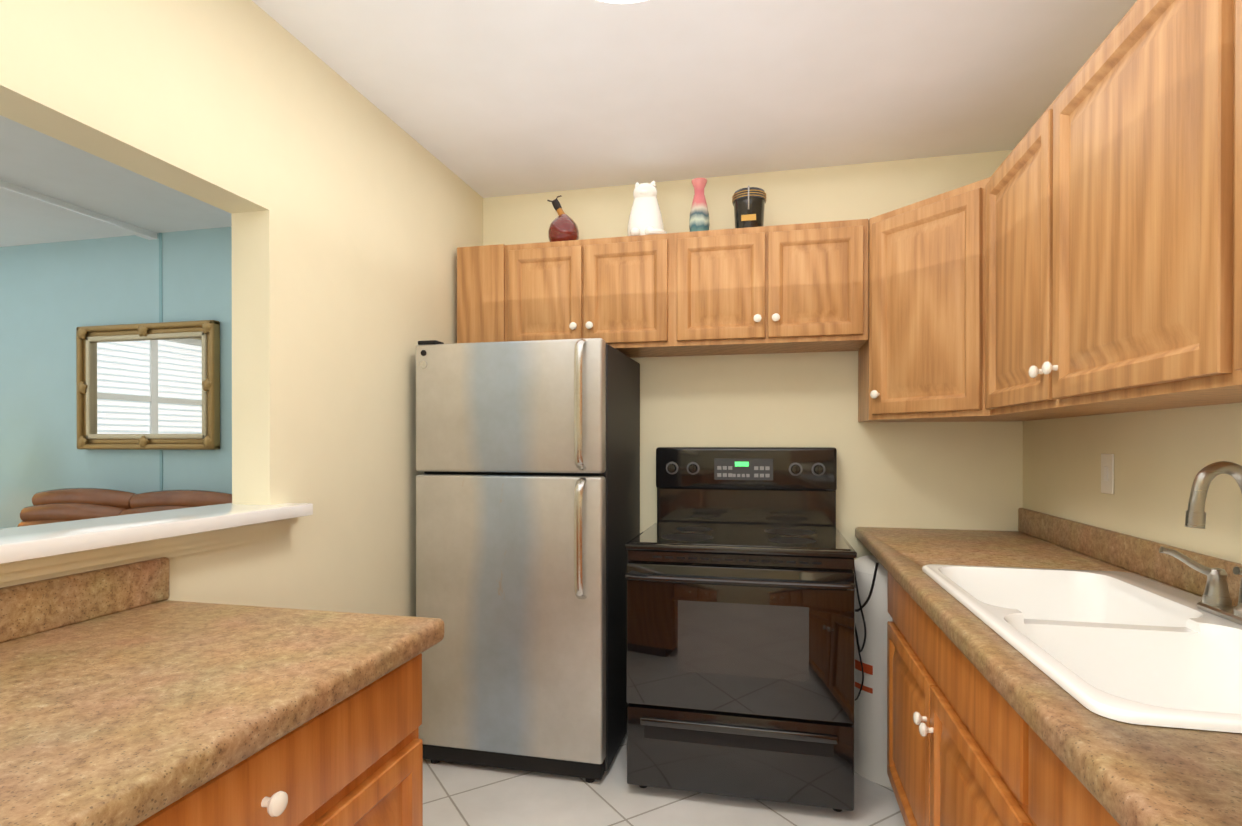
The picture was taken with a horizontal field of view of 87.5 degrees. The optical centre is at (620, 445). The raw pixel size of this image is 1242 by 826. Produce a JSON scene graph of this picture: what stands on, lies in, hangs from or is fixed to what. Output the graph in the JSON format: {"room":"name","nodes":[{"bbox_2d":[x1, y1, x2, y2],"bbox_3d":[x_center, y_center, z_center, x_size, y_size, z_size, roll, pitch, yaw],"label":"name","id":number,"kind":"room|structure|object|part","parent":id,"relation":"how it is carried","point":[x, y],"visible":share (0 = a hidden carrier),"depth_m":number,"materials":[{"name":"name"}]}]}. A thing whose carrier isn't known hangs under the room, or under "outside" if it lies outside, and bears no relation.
{"room":"kitchen","nodes":[
{"label":"kitchen","id":0,"kind":"room"},
{"bbox_2d":[0,227,231,528],"bbox_3d":[-3.164,0.004,3.964,4.870,2.500,0.100,0,0,13],"label":"wall","id":1,"kind":"structure","parent":0,"point":[54,296],"depth_m":3.93,"materials":[{"name":"blue paint"}]},
{"bbox_2d":[76,320,219,449],"bbox_3d":[-2.775,-0.343,3.787,0.987,0.735,0.064,0,0,13],"label":"framed mirror","id":2,"kind":"object","parent":1,"relation":"attached to","point":[148,386],"visible":1,"depth_m":3.79,"materials":[{"name":"gold metal"}]},
{"bbox_2d":[91,335,207,436],"bbox_3d":[-2.772,-0.343,3.803,0.827,0.575,0.008,0,0,13],"label":"mirror glass","id":3,"kind":"object","parent":2,"relation":"attached to","point":[151,385],"depth_m":3.80,"materials":[{"name":"white mirror"}]},
{"bbox_2d":[159,233,162,490],"bbox_3d":[-2.698,0.005,3.804,0.020,2.500,0.004,0,0,13],"label":"wall","id":4,"kind":"structure","parent":1,"relation":"attached to","point":[160,321],"depth_m":3.80,"materials":[{"name":"blue paint"}]},
{"bbox_2d":[0,0,269,606],"bbox_3d":[-1.421,0.018,0.379,0.130,2.500,3.090,0,0,13],"label":"wall","id":5,"kind":"structure","parent":0,"point":[173,94],"depth_m":1.56,"materials":[{"name":"beige paint"}]},
{"bbox_2d":[0,517,297,587],"bbox_3d":[-1.327,0.243,0.399,0.045,0.059,3.130,0,0,13],"label":"trim","id":6,"kind":"structure","parent":5,"relation":"attached to","point":[24,571],"depth_m":1.44,"materials":[{"name":"beige wood"}]},
{"bbox_2d":[0,503,312,563],"bbox_3d":[-1.386,0.195,0.420,0.250,0.035,3.145,0,0,13],"label":"sill","id":7,"kind":"structure","parent":5,"relation":"on","point":[23,543],"depth_m":1.43,"materials":[{"name":"white stone"}]},
{"bbox_2d":[231,16,482,616],"bbox_3d":[-0.916,0.010,2.582,0.130,2.500,1.430,0,0,13],"label":"wall pier","id":8,"kind":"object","parent":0,"point":[344,254],"visible":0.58,"depth_m":2.16,"materials":[{"name":"beige paint"}]},
{"bbox_2d":[0,0,1136,246],"bbox_3d":[-2.426,-1.286,1.430,7.640,0.100,4.900,0,0,13],"label":"ceiling","id":9,"kind":"structure","parent":0,"point":[490,98],"depth_m":2.25,"materials":[{"name":"white paint"}]},
{"bbox_2d":[0,180,156,239],"bbox_3d":[-3.265,-1.219,1.571,0.060,0.035,4.600,0,0,13],"label":"beam","id":10,"kind":"structure","parent":9,"relation":"attached to","point":[42,199],"depth_m":3.36,"materials":[{"name":"white paint"}]},
{"bbox_2d":[599,0,644,3],"bbox_3d":[0.003,-1.175,1.551,0.390,0.120,0.390,0,0,13],"label":"ceiling light","id":11,"kind":"object","parent":9,"relation":"attached to","point":[622,1],"visible":1,"depth_m":1.66,"materials":[{"name":"white"}]},
{"bbox_2d":[423,732,905,825],"bbox_3d":[-2.426,1.314,1.440,7.640,0.100,4.900,0,0,13],"label":"floor","id":12,"kind":"structure","parent":0,"point":[458,794],"depth_m":2.27,"materials":[{"name":"tile"}]},
{"bbox_2d":[17,488,231,526],"bbox_3d":[-2.401,0.749,3.222,2.410,1.016,0.950,0,0,13],"label":"sofa","id":13,"kind":"object","parent":12,"relation":"on","point":[60,505],"visible":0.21,"depth_m":3.54,"materials":[{"name":"brown leather"}]},
{"bbox_2d":[136,654,422,825],"bbox_3d":[-0.850,0.841,1.005,0.700,0.850,0.900,0,0,13],"label":"base cabinet","id":14,"kind":"object","parent":12,"relation":"on","point":[355,759],"visible":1,"depth_m":1.06,"materials":[{"name":"brown wood"}]},
{"bbox_2d":[0,557,443,825],"bbox_3d":[-1.033,0.344,0.127,0.735,0.150,2.730,0,0,13],"label":"countertop","id":15,"kind":"structure","parent":14,"relation":"on","point":[131,694],"depth_m":1.01,"materials":[{"name":"laminate"}]},
{"bbox_2d":[416,338,639,782],"bbox_3d":[-0.367,0.424,2.773,0.760,1.670,0.774,0,0,13],"label":"fridge","id":16,"kind":"object","parent":12,"relation":"on","point":[528,496],"visible":0.98,"depth_m":2.46,"materials":[{"name":"silver metal"}]},
{"bbox_3d":[-0.463,0.089,2.432,0.676,0.960,0.068,0,0,13],"label":"stainless handle","id":17,"kind":"part","parent":16,"relation":"part of","materials":[{"name":"silver metal"}]},
{"bbox_2d":[624,447,856,811],"bbox_3d":[0.471,0.635,2.559,0.793,1.250,0.809,0,0,13],"label":"range","id":18,"kind":"object","parent":12,"relation":"on","point":[739,575],"visible":1,"depth_m":2.26,"materials":[{"name":"black metal"}]},
{"bbox_3d":[0.467,0.673,2.544,0.779,0.648,0.640,0,0,13],"label":"black glass","id":19,"kind":"part","parent":18,"relation":"part of","materials":[{"name":"black glass"}]},
{"bbox_3d":[0.541,0.106,2.863,0.255,0.095,0.003,0,0,13],"label":"panel grey","id":20,"kind":"part","parent":18,"relation":"part of","materials":[{"name":"grey plastic"}]},
{"bbox_2d":[854,562,878,700],"bbox_3d":[0.900,0.691,2.398,0.079,0.544,0.147,0,0,13],"label":"cords","id":21,"kind":"object","parent":18,"relation":"attached to","point":[867,600],"visible":0.83,"depth_m":2.37,"materials":[{"name":"black plastic"}]},
{"bbox_2d":[854,555,892,788],"bbox_3d":[1.110,0.855,2.561,0.430,0.810,0.430,0,0,13],"label":"water heater","id":22,"kind":"object","parent":12,"relation":"on","point":[870,743],"visible":0.38,"depth_m":2.43,"materials":[{"name":"white metal"}]},
{"bbox_2d":[887,572,1010,825],"bbox_3d":[1.094,0.838,1.580,0.635,0.850,1.250,0,0,13],"label":"base cabinet","id":23,"kind":"object","parent":12,"relation":"on","point":[967,745],"depth_m":1.57,"materials":[{"name":"brown wood"}]},
{"bbox_2d":[1011,707,1119,825],"bbox_3d":[0.899,0.842,0.727,0.635,0.850,0.500,0,0,13],"label":"base cabinet","id":24,"kind":"object","parent":12,"relation":"on","point":[1044,792],"depth_m":0.96,"materials":[{"name":"brown wood"}]},
{"bbox_2d":[855,508,1241,825],"bbox_3d":[0.855,0.342,0.600,0.665,0.150,4.497,0,0,13],"label":"countertop","id":25,"kind":"structure","parent":24,"relation":"on","point":[1127,774],"depth_m":1.04,"materials":[{"name":"laminate"}]},
{"bbox_2d":[922,564,1241,732],"bbox_3d":[1.023,0.456,1.323,0.546,0.214,1.080,0,0,13],"label":"sink","id":26,"kind":"object","parent":25,"relation":"in","point":[1131,648],"visible":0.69,"depth_m":1.31,"materials":[{"name":"white ceramic"}]},
{"bbox_2d":[1159,461,1241,624],"bbox_3d":[1.198,0.190,1.282,0.140,0.318,0.270,0,0,13],"label":"faucet","id":27,"kind":"object","parent":25,"relation":"on","point":[1216,599],"visible":1,"depth_m":1.29,"materials":[{"name":"silver metal"}]},
{"bbox_2d":[483,150,1022,559],"bbox_3d":[0.492,0.008,3.043,2.670,2.500,0.100,0,0,13],"label":"wall","id":28,"kind":"structure","parent":0,"point":[948,475],"depth_m":2.90,"materials":[{"name":"beige paint"}]},
{"bbox_2d":[457,245,496,342],"bbox_3d":[-0.592,-0.654,3.063,0.224,0.475,0.336,0,0,13],"label":"upper cabinet","id":29,"kind":"object","parent":28,"relation":"attached to","point":[476,265],"depth_m":2.90,"materials":[{"name":"brown wood"}]},
{"bbox_2d":[497,233,684,357],"bbox_3d":[-0.116,-0.654,2.952,0.754,0.475,0.340,0,0,13],"label":"upper cabinet","id":30,"kind":"object","parent":28,"relation":"attached to","point":[620,291],"depth_m":2.78,"materials":[{"name":"brown wood"}]},
{"bbox_2d":[547,195,578,241],"bbox_3d":[-0.262,-1.010,2.920,0.147,0.234,0.140,0,0,13],"label":"decorative bottle","id":31,"kind":"object","parent":30,"relation":"on","point":[563,226],"visible":0.85,"depth_m":2.87,"materials":[{"name":"red glass"}]},
{"bbox_2d":[627,181,666,235],"bbox_3d":[0.115,-1.023,2.820,0.182,0.261,0.157,0,0,13],"label":"cat","id":32,"kind":"object","parent":30,"relation":"on","point":[645,216],"visible":0.83,"depth_m":2.79},
{"bbox_2d":[677,219,868,355],"bbox_3d":[0.628,-0.653,2.781,0.774,0.475,0.340,0,0,13],"label":"upper cabinet","id":33,"kind":"object","parent":28,"relation":"attached to","point":[796,288],"depth_m":2.62,"materials":[{"name":"brown wood"}]},
{"bbox_2d":[689,178,709,231],"bbox_3d":[0.336,-1.014,2.783,0.088,0.244,0.088,0,0,13],"label":"decorative vase","id":34,"kind":"object","parent":33,"relation":"on","point":[699,217],"visible":0.83,"depth_m":2.75,"materials":[{"name":"ceramic"}]},
{"bbox_2d":[732,186,765,227],"bbox_3d":[0.540,-0.983,2.731,0.142,0.181,0.152,0,0,13],"label":"decorative canister","id":35,"kind":"object","parent":33,"relation":"on","point":[748,202],"visible":0.92,"depth_m":2.68,"materials":[{"name":"black"}]},
{"bbox_2d":[858,177,1088,421],"bbox_3d":[1.289,-0.495,2.469,0.656,0.790,0.654,0,0,13],"label":"upper cabinet","id":36,"kind":"object","parent":28,"relation":"attached to","point":[921,354],"visible":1,"depth_m":2.32,"materials":[{"name":"brown wood"}]},
{"bbox_3d":[0.973,-0.195,2.483,0.034,0.033,0.034,0,0,13],"label":"knob ceramic","id":37,"kind":"part","parent":36,"relation":"part of","materials":[{"name":"white ceramic"}]},
{"bbox_2d":[1023,402,1241,563],"bbox_3d":[1.229,0.018,0.505,0.100,2.500,4.520,0,0,13],"label":"wall","id":38,"kind":"structure","parent":0,"point":[1163,458],"depth_m":1.84,"materials":[{"name":"beige paint"}]},
{"bbox_2d":[985,117,1123,415],"bbox_3d":[1.311,-0.493,1.860,0.340,0.790,0.523,0,0,13],"label":"upper cabinet","id":39,"kind":"object","parent":38,"relation":"attached to","point":[1013,191],"depth_m":1.89,"materials":[{"name":"brown wood"}]},
{"bbox_2d":[1101,454,1113,494],"bbox_3d":[1.521,0.089,2.030,0.008,0.125,0.073,0,0,13],"label":"electrical outlet plate","id":40,"kind":"object","parent":38,"relation":"attached to","point":[1107,473],"visible":1,"depth_m":2.02,"materials":[{"name":"white plastic"}]},
{"bbox_3d":[1.518,0.089,2.030,0.003,0.045,0.023,0,0,13],"label":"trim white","id":41,"kind":"part","parent":40,"relation":"part of","materials":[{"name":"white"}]},
{"bbox_2d":[1041,0,1241,411],"bbox_3d":[1.180,-0.490,1.288,0.340,0.790,0.650,0,0,13],"label":"upper cabinet","id":42,"kind":"object","parent":38,"relation":"attached to","point":[1114,234],"depth_m":1.29,"materials":[{"name":"brown wood"}]},
{"bbox_2d":[1209,0,1241,395],"bbox_3d":[1.004,-0.487,0.520,0.340,0.790,0.927,0,0,13],"label":"upper cabinet","id":43,"kind":"object","parent":38,"relation":"attached to","point":[1225,16],"depth_m":1.03,"materials":[{"name":"brown wood"}]}
]}

